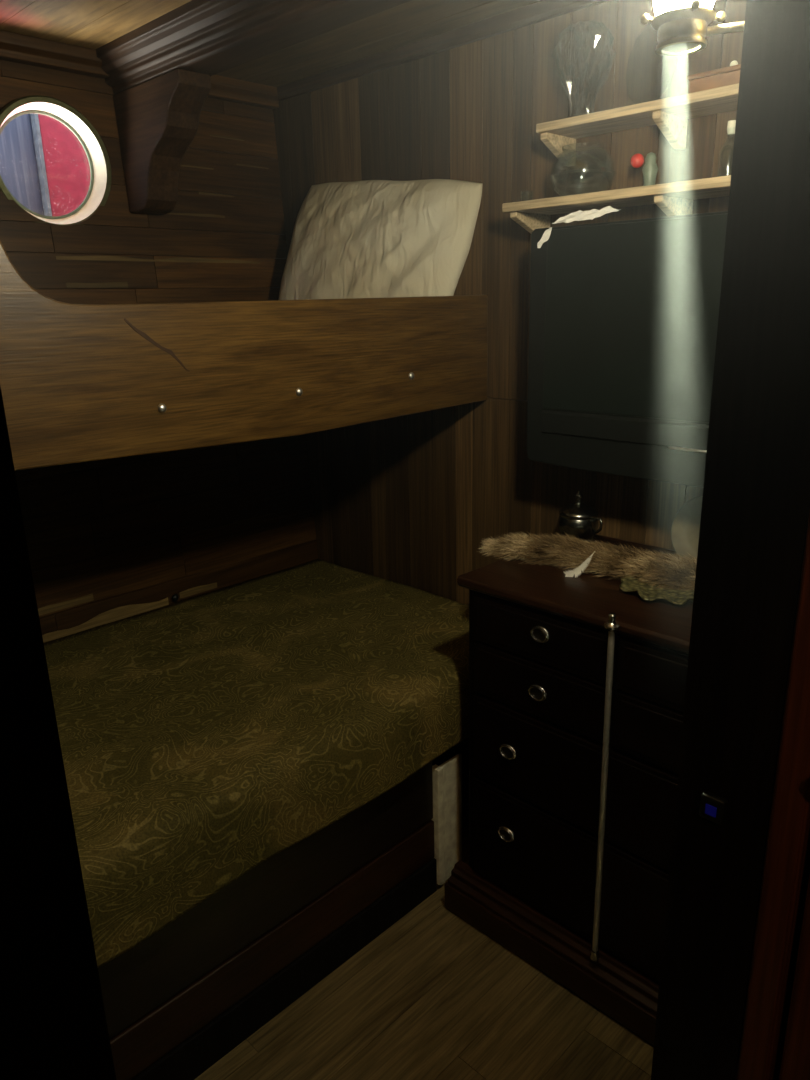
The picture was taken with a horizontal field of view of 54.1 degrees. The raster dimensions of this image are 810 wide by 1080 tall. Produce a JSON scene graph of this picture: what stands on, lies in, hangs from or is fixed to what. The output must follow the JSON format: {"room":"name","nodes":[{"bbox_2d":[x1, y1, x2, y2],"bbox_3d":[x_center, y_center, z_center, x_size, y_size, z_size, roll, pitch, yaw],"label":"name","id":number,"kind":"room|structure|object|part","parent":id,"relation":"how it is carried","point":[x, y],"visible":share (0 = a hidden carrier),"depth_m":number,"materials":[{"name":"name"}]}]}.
{"room":"ship cabin","nodes":[
{"label":"ship cabin","id":0,"kind":"room"},
{"bbox_2d":[0,60,317,642],"bbox_3d":[-1.254,-0.145,1.790,0.200,2.200,2.650,15,23,42],"label":"wall","id":1,"kind":"structure","parent":0,"point":[114,539],"depth_m":2.28,"materials":[{"name":"brown wood"}]},
{"bbox_2d":[0,95,111,224],"bbox_3d":[-0.902,-0.946,2.006,0.084,0.307,0.308,15,23,42],"label":"window","id":2,"kind":"structure","parent":1,"relation":"in","point":[97,195],"depth_m":2.04,"materials":[{"name":"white metal"}]},
{"bbox_2d":[0,30,279,109],"bbox_3d":[-1.288,-1.055,1.536,0.075,0.050,2.560,15,23,42],"label":"trim","id":3,"kind":"structure","parent":1,"relation":"attached to","point":[14,47],"depth_m":1.97,"materials":[{"name":"brown wood"}]},
{"bbox_2d":[113,68,210,214],"bbox_3d":[-0.615,-1.007,2.037,0.328,0.290,0.090,15,23,42],"label":"bracket","id":4,"kind":"object","parent":1,"relation":"attached to","point":[157,118],"visible":1,"depth_m":2.02,"materials":[{"name":"brown wood"}]},
{"bbox_2d":[172,594,178,600],"bbox_3d":[-0.690,0.173,2.379,0.017,0.022,0.021,15,23,42],"label":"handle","id":5,"kind":"object","parent":1,"relation":"attached to","point":[175,597],"visible":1,"depth_m":2.37,"materials":[{"name":"black metal"}]},
{"bbox_2d":[0,241,487,472],"bbox_3d":[-0.627,-0.500,1.734,0.792,0.515,1.607,15,23,42],"label":"bunk","id":6,"kind":"object","parent":1,"relation":"attached to","point":[79,383],"visible":0.99,"depth_m":1.49,"materials":[{"name":"brown wood"}]},
{"bbox_3d":[-0.633,-0.276,1.813,0.760,0.018,1.607,15,23,42],"label":"board","id":7,"kind":"part","parent":6,"relation":"part of","materials":[{"name":"brown wood"}]},
{"bbox_2d":[278,179,482,299],"bbox_3d":[-0.103,-0.756,2.139,0.685,0.436,0.190,15,23,42],"label":"pillow","id":8,"kind":"object","parent":6,"relation":"on","point":[366,238],"visible":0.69,"depth_m":2.04,"materials":[{"name":"fabric"}]},
{"bbox_2d":[0,0,541,86],"bbox_3d":[-0.059,-0.845,0.520,3.700,0.080,2.800,15,23,42],"label":"ceiling","id":9,"kind":"structure","parent":0,"point":[92,24],"depth_m":1.84,"materials":[{"name":"brown wood"}]},
{"bbox_2d":[95,0,410,93],"bbox_3d":[-0.102,-1.045,1.466,1.820,0.090,0.155,15,23,42],"label":"ceiling beam","id":10,"kind":"structure","parent":9,"relation":"attached to","point":[210,37],"depth_m":1.72,"materials":[{"name":"brown wood"}]},
{"bbox_2d":[0,0,809,1079],"bbox_3d":[0.064,0.246,0.565,0.103,2.100,2.650,15,23,42],"label":"door frame","id":11,"kind":"structure","parent":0,"point":[755,510],"depth_m":0.75,"materials":[{"name":"black wood"}]},
{"bbox_2d":[640,0,744,55],"bbox_3d":[0.287,-0.533,0.739,0.103,0.149,0.085,15,23,42],"label":"wall lamp","id":12,"kind":"object","parent":11,"relation":"attached to","point":[681,25],"visible":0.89,"depth_m":0.74,"materials":[{"name":"gold metal"}]},
{"bbox_3d":[0.264,-0.549,0.741,0.062,0.118,0.062,15,23,42],"label":"bulb","id":13,"kind":"part","parent":12,"relation":"part of","materials":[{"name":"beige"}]},
{"bbox_3d":[0.311,-0.482,0.745,0.055,0.008,0.008,7,18,24],"label":"arm","id":14,"kind":"part","parent":12,"relation":"part of","materials":[{"name":"gold metal"}]},
{"bbox_2d":[699,791,727,824],"bbox_3d":[0.344,0.300,0.885,0.028,0.030,0.012,15,23,42],"label":"charger","id":15,"kind":"object","parent":11,"relation":"attached to","point":[713,808],"visible":1,"depth_m":0.88,"materials":[{"name":"black plastic"}]},
{"bbox_2d":[736,511,809,1079],"bbox_3d":[0.418,0.187,0.820,0.036,2.050,0.062,15,23,42],"label":"trim","id":16,"kind":"structure","parent":11,"relation":"attached to","point":[786,869],"depth_m":0.85,"materials":[{"name":"brown wood"}]},
{"bbox_2d":[779,874,809,1079],"bbox_3d":[0.663,0.288,0.571,0.674,1.970,0.068,15,23,42],"label":"door","id":17,"kind":"structure","parent":11,"relation":"in","point":[795,1062],"depth_m":0.88,"materials":[{"name":"brown wood"}]},
{"bbox_2d":[194,765,653,1079],"bbox_3d":[-0.029,1.199,1.154,3.749,0.060,2.801,15,23,42],"label":"floor","id":18,"kind":"structure","parent":0,"point":[433,996],"depth_m":1.66,"materials":[{"name":"laminate"}]},
{"bbox_2d":[98,762,436,1079],"bbox_3d":[-0.643,0.661,1.870,0.908,0.585,1.955,15,23,42],"label":"bunk","id":19,"kind":"object","parent":18,"relation":"on","point":[181,999],"visible":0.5,"depth_m":1.63,"materials":[{"name":"red wood"}]},
{"bbox_2d":[44,559,468,967],"bbox_3d":[-0.622,0.452,1.814,0.960,0.195,1.902,15,23,42],"label":"bedspread","id":20,"kind":"object","parent":19,"relation":"on","point":[205,737],"visible":0.77,"depth_m":1.74,"materials":[{"name":"green fabric"}]},
{"bbox_2d":[431,753,461,884],"bbox_3d":[0.113,0.717,2.023,0.026,0.355,0.109,15,23,42],"label":"trim","id":21,"kind":"structure","parent":19,"relation":"attached to","point":[447,777],"depth_m":2.01,"materials":[{"name":"grey"}]},
{"bbox_2d":[444,534,692,1045],"bbox_3d":[0.514,0.512,1.743,0.750,0.892,0.452,15,23,42],"label":"dresser","id":22,"kind":"object","parent":18,"relation":"on","point":[538,637],"visible":0.52,"depth_m":1.64,"materials":[{"name":"brown wood"}]},
{"bbox_3d":[0.229,0.669,1.801,0.044,0.036,0.007,15,23,42],"label":"handle","id":23,"kind":"part","parent":22,"relation":"part of","materials":[{"name":"silver metal"}]},
{"bbox_3d":[0.225,0.466,1.738,0.044,0.036,0.007,15,23,42],"label":"handle","id":24,"kind":"part","parent":22,"relation":"part of","materials":[{"name":"silver metal"}]},
{"bbox_3d":[0.273,0.317,1.641,0.044,0.036,0.007,15,23,42],"label":"handle","id":25,"kind":"part","parent":22,"relation":"part of","materials":[{"name":"silver metal"}]},
{"bbox_3d":[0.272,0.191,1.601,0.044,0.036,0.007,15,23,42],"label":"handle","id":26,"kind":"part","parent":22,"relation":"part of","materials":[{"name":"silver metal"}]},
{"bbox_3d":[0.280,0.311,1.653,0.341,0.118,0.020,15,23,42],"label":"drawer","id":27,"kind":"part","parent":22,"relation":"part of","materials":[{"name":"brown wood"}]},
{"bbox_3d":[0.277,0.199,1.619,0.341,0.103,0.020,15,23,42],"label":"drawer","id":28,"kind":"part","parent":22,"relation":"part of","materials":[{"name":"brown wood"}]},
{"bbox_3d":[0.513,0.885,1.845,0.750,0.118,0.424,15,23,42],"label":"moulding","id":29,"kind":"part","parent":22,"relation":"part of","materials":[{"name":"brown wood"}]},
{"bbox_3d":[0.392,0.733,1.675,0.630,0.257,0.020,15,23,42],"label":"drawer","id":30,"kind":"part","parent":22,"relation":"part of","materials":[{"name":"brown wood"}]},
{"bbox_3d":[0.387,0.503,1.605,0.630,0.203,0.020,15,23,42],"label":"drawer","id":31,"kind":"part","parent":22,"relation":"part of","materials":[{"name":"brown wood"}]},
{"bbox_2d":[557,490,602,541],"bbox_3d":[0.416,-0.053,1.902,0.097,0.136,0.104,-1,17,1],"label":"lidded pot","id":32,"kind":"object","parent":22,"relation":"on","point":[580,519],"visible":0.93,"depth_m":1.87,"materials":[{"name":"silver metal"}]},
{"bbox_3d":[0.416,-0.078,1.898,0.093,0.028,0.093,15,23,42],"label":"lid","id":33,"kind":"part","parent":32,"relation":"part of","materials":[{"name":"silver metal"}]},
{"bbox_3d":[0.453,-0.033,1.866,0.007,0.042,0.030,-15,21,-38],"label":"handle","id":34,"kind":"part","parent":32,"relation":"part of","materials":[{"name":"silver metal"}]},
{"bbox_2d":[477,531,696,592],"bbox_3d":[0.437,0.028,1.760,0.584,0.060,0.210,11,21,36],"label":"fur pelt","id":35,"kind":"object","parent":22,"relation":"on","point":[617,562],"visible":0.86,"depth_m":1.73},
{"bbox_2d":[564,551,594,577],"bbox_3d":[0.384,0.060,1.713,0.095,0.053,0.029,-11,19,-28],"label":"feather","id":36,"kind":"object","parent":35,"relation":"on","point":[576,571],"visible":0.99,"depth_m":1.70,"materials":[{"name":"white"}]},
{"bbox_2d":[590,613,619,960],"bbox_3d":[0.388,0.506,1.558,0.029,0.778,0.029,15,23,42],"label":"rod","id":37,"kind":"object","parent":22,"relation":"on","point":[611,625],"visible":1,"depth_m":1.54,"materials":[{"name":"metal"}]},
{"bbox_3d":[0.509,0.371,1.437,0.279,0.118,0.020,15,23,42],"label":"drawer","id":38,"kind":"part","parent":22,"relation":"part of","materials":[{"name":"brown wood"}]},
{"bbox_3d":[0.506,0.259,1.403,0.279,0.103,0.020,15,23,42],"label":"drawer","id":39,"kind":"part","parent":22,"relation":"part of","materials":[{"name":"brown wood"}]},
{"bbox_2d":[619,575,693,604],"bbox_3d":[0.517,0.097,1.595,0.140,0.015,0.175,-10,19,-26],"label":"doily","id":40,"kind":"object","parent":22,"relation":"on","point":[647,592],"visible":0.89,"depth_m":1.58,"materials":[{"name":"green fabric"}]},
{"bbox_2d":[671,496,702,558],"bbox_3d":[0.648,-0.015,1.695,0.164,0.159,0.044,15,23,42],"label":"plate","id":41,"kind":"object","parent":22,"relation":"on","point":[685,528],"visible":0.36,"depth_m":1.73,"materials":[{"name":"white ceramic"}]},
{"bbox_2d":[273,0,746,782],"bbox_3d":[0.294,-0.234,2.105,2.100,2.120,0.060,15,23,42],"label":"wall","id":42,"kind":"structure","parent":0,"point":[412,500],"depth_m":2.02,"materials":[{"name":"brown wood"}]},
{"bbox_2d":[277,0,609,100],"bbox_3d":[0.259,-1.171,1.778,1.780,0.034,0.020,15,23,42],"label":"trim","id":43,"kind":"structure","parent":42,"relation":"attached to","point":[543,10],"depth_m":1.93,"materials":[{"name":"brown wood"}]},
{"bbox_2d":[502,175,730,232],"bbox_3d":[0.453,-0.679,1.642,0.518,0.073,0.148,15,23,42],"label":"shelf","id":44,"kind":"object","parent":42,"relation":"attached to","point":[674,198],"visible":0.7,"depth_m":1.59,"materials":[{"name":"brown wood"}]},
{"bbox_2d":[550,146,616,195],"bbox_3d":[0.379,-0.782,1.686,0.141,0.101,0.141,15,23,42],"label":"glass bowl","id":45,"kind":"object","parent":44,"relation":"on","point":[604,146],"visible":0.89,"depth_m":1.68,"materials":[{"name":"clear glass"}]},
{"bbox_2d":[630,152,658,185],"bbox_3d":[0.484,-0.744,1.602,0.057,0.073,0.034,1,17,7],"label":"figurine","id":46,"kind":"object","parent":44,"relation":"on","point":[650,169],"visible":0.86,"depth_m":1.59,"materials":[{"name":"grey ceramic"}]},
{"bbox_2d":[717,120,735,175],"bbox_3d":[0.604,-0.724,1.474,0.038,0.102,0.038,15,23,42],"label":"glass bottle","id":47,"kind":"object","parent":44,"relation":"on","point":[731,124],"visible":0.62,"depth_m":1.46,"materials":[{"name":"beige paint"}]},
{"bbox_2d":[526,211,727,486],"bbox_3d":[0.537,-0.389,1.638,0.583,0.510,0.167,15,23,42],"label":"mirror","id":48,"kind":"object","parent":42,"relation":"attached to","point":[623,315],"visible":0.64,"depth_m":1.61,"materials":[{"name":"black mirror"}]},
{"bbox_2d":[537,227,551,247],"bbox_3d":[0.297,-0.642,1.684,0.035,0.039,0.007,12,22,38],"label":"paper","id":49,"kind":"object","parent":48,"relation":"hanging from","point":[546,235],"visible":1,"depth_m":1.68,"materials":[{"name":"white paper"}]},
{"bbox_2d":[552,206,620,223],"bbox_3d":[0.372,-0.671,1.635,0.130,0.030,0.058,15,23,42],"label":"paper","id":50,"kind":"object","parent":48,"relation":"on","point":[580,215],"visible":1,"depth_m":1.64,"materials":[{"name":"white paper"}]},
{"bbox_2d":[536,83,738,166],"bbox_3d":[0.485,-0.818,1.578,0.455,0.072,0.128,15,23,42],"label":"shelf","id":51,"kind":"object","parent":42,"relation":"attached to","point":[671,115],"visible":0.89,"depth_m":1.56,"materials":[{"name":"brown wood"}]},
{"bbox_2d":[555,22,611,117],"bbox_3d":[0.372,-0.967,1.647,0.124,0.178,0.130,15,23,42],"label":"crystal vase","id":52,"kind":"object","parent":51,"relation":"on","point":[577,22],"visible":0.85,"depth_m":1.64,"materials":[{"name":"clear glass"}]},
{"bbox_2d":[687,60,740,92],"bbox_3d":[0.580,-0.841,1.445,0.106,0.045,0.076,15,23,42],"label":"trinket box","id":53,"kind":"object","parent":51,"relation":"on","point":[730,75],"visible":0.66,"depth_m":1.42,"materials":[{"name":"beige paint"}]},
{"bbox_3d":[0.580,-0.847,1.444,0.106,0.008,0.076,15,23,42],"label":"lid","id":54,"kind":"part","parent":53,"relation":"part of","materials":[{"name":"brown wood"}]},
{"bbox_3d":[0.587,-0.848,1.414,0.014,0.014,0.014,15,23,42],"label":"knob","id":55,"kind":"part","parent":53,"relation":"part of","materials":[{"name":"beige paint"}]},
{"label":"outside","id":56,"kind":"structure","parent":0,"visible":0},
{"bbox_2d":[0,113,89,215],"bbox_3d":[-1.212,-1.121,2.494,0.090,0.660,3.000,15,23,42],"label":"porthole window","id":57,"kind":"structure","parent":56,"point":[45,167],"depth_m":2.51,"materials":[{"name":"red glass"}]}
]}

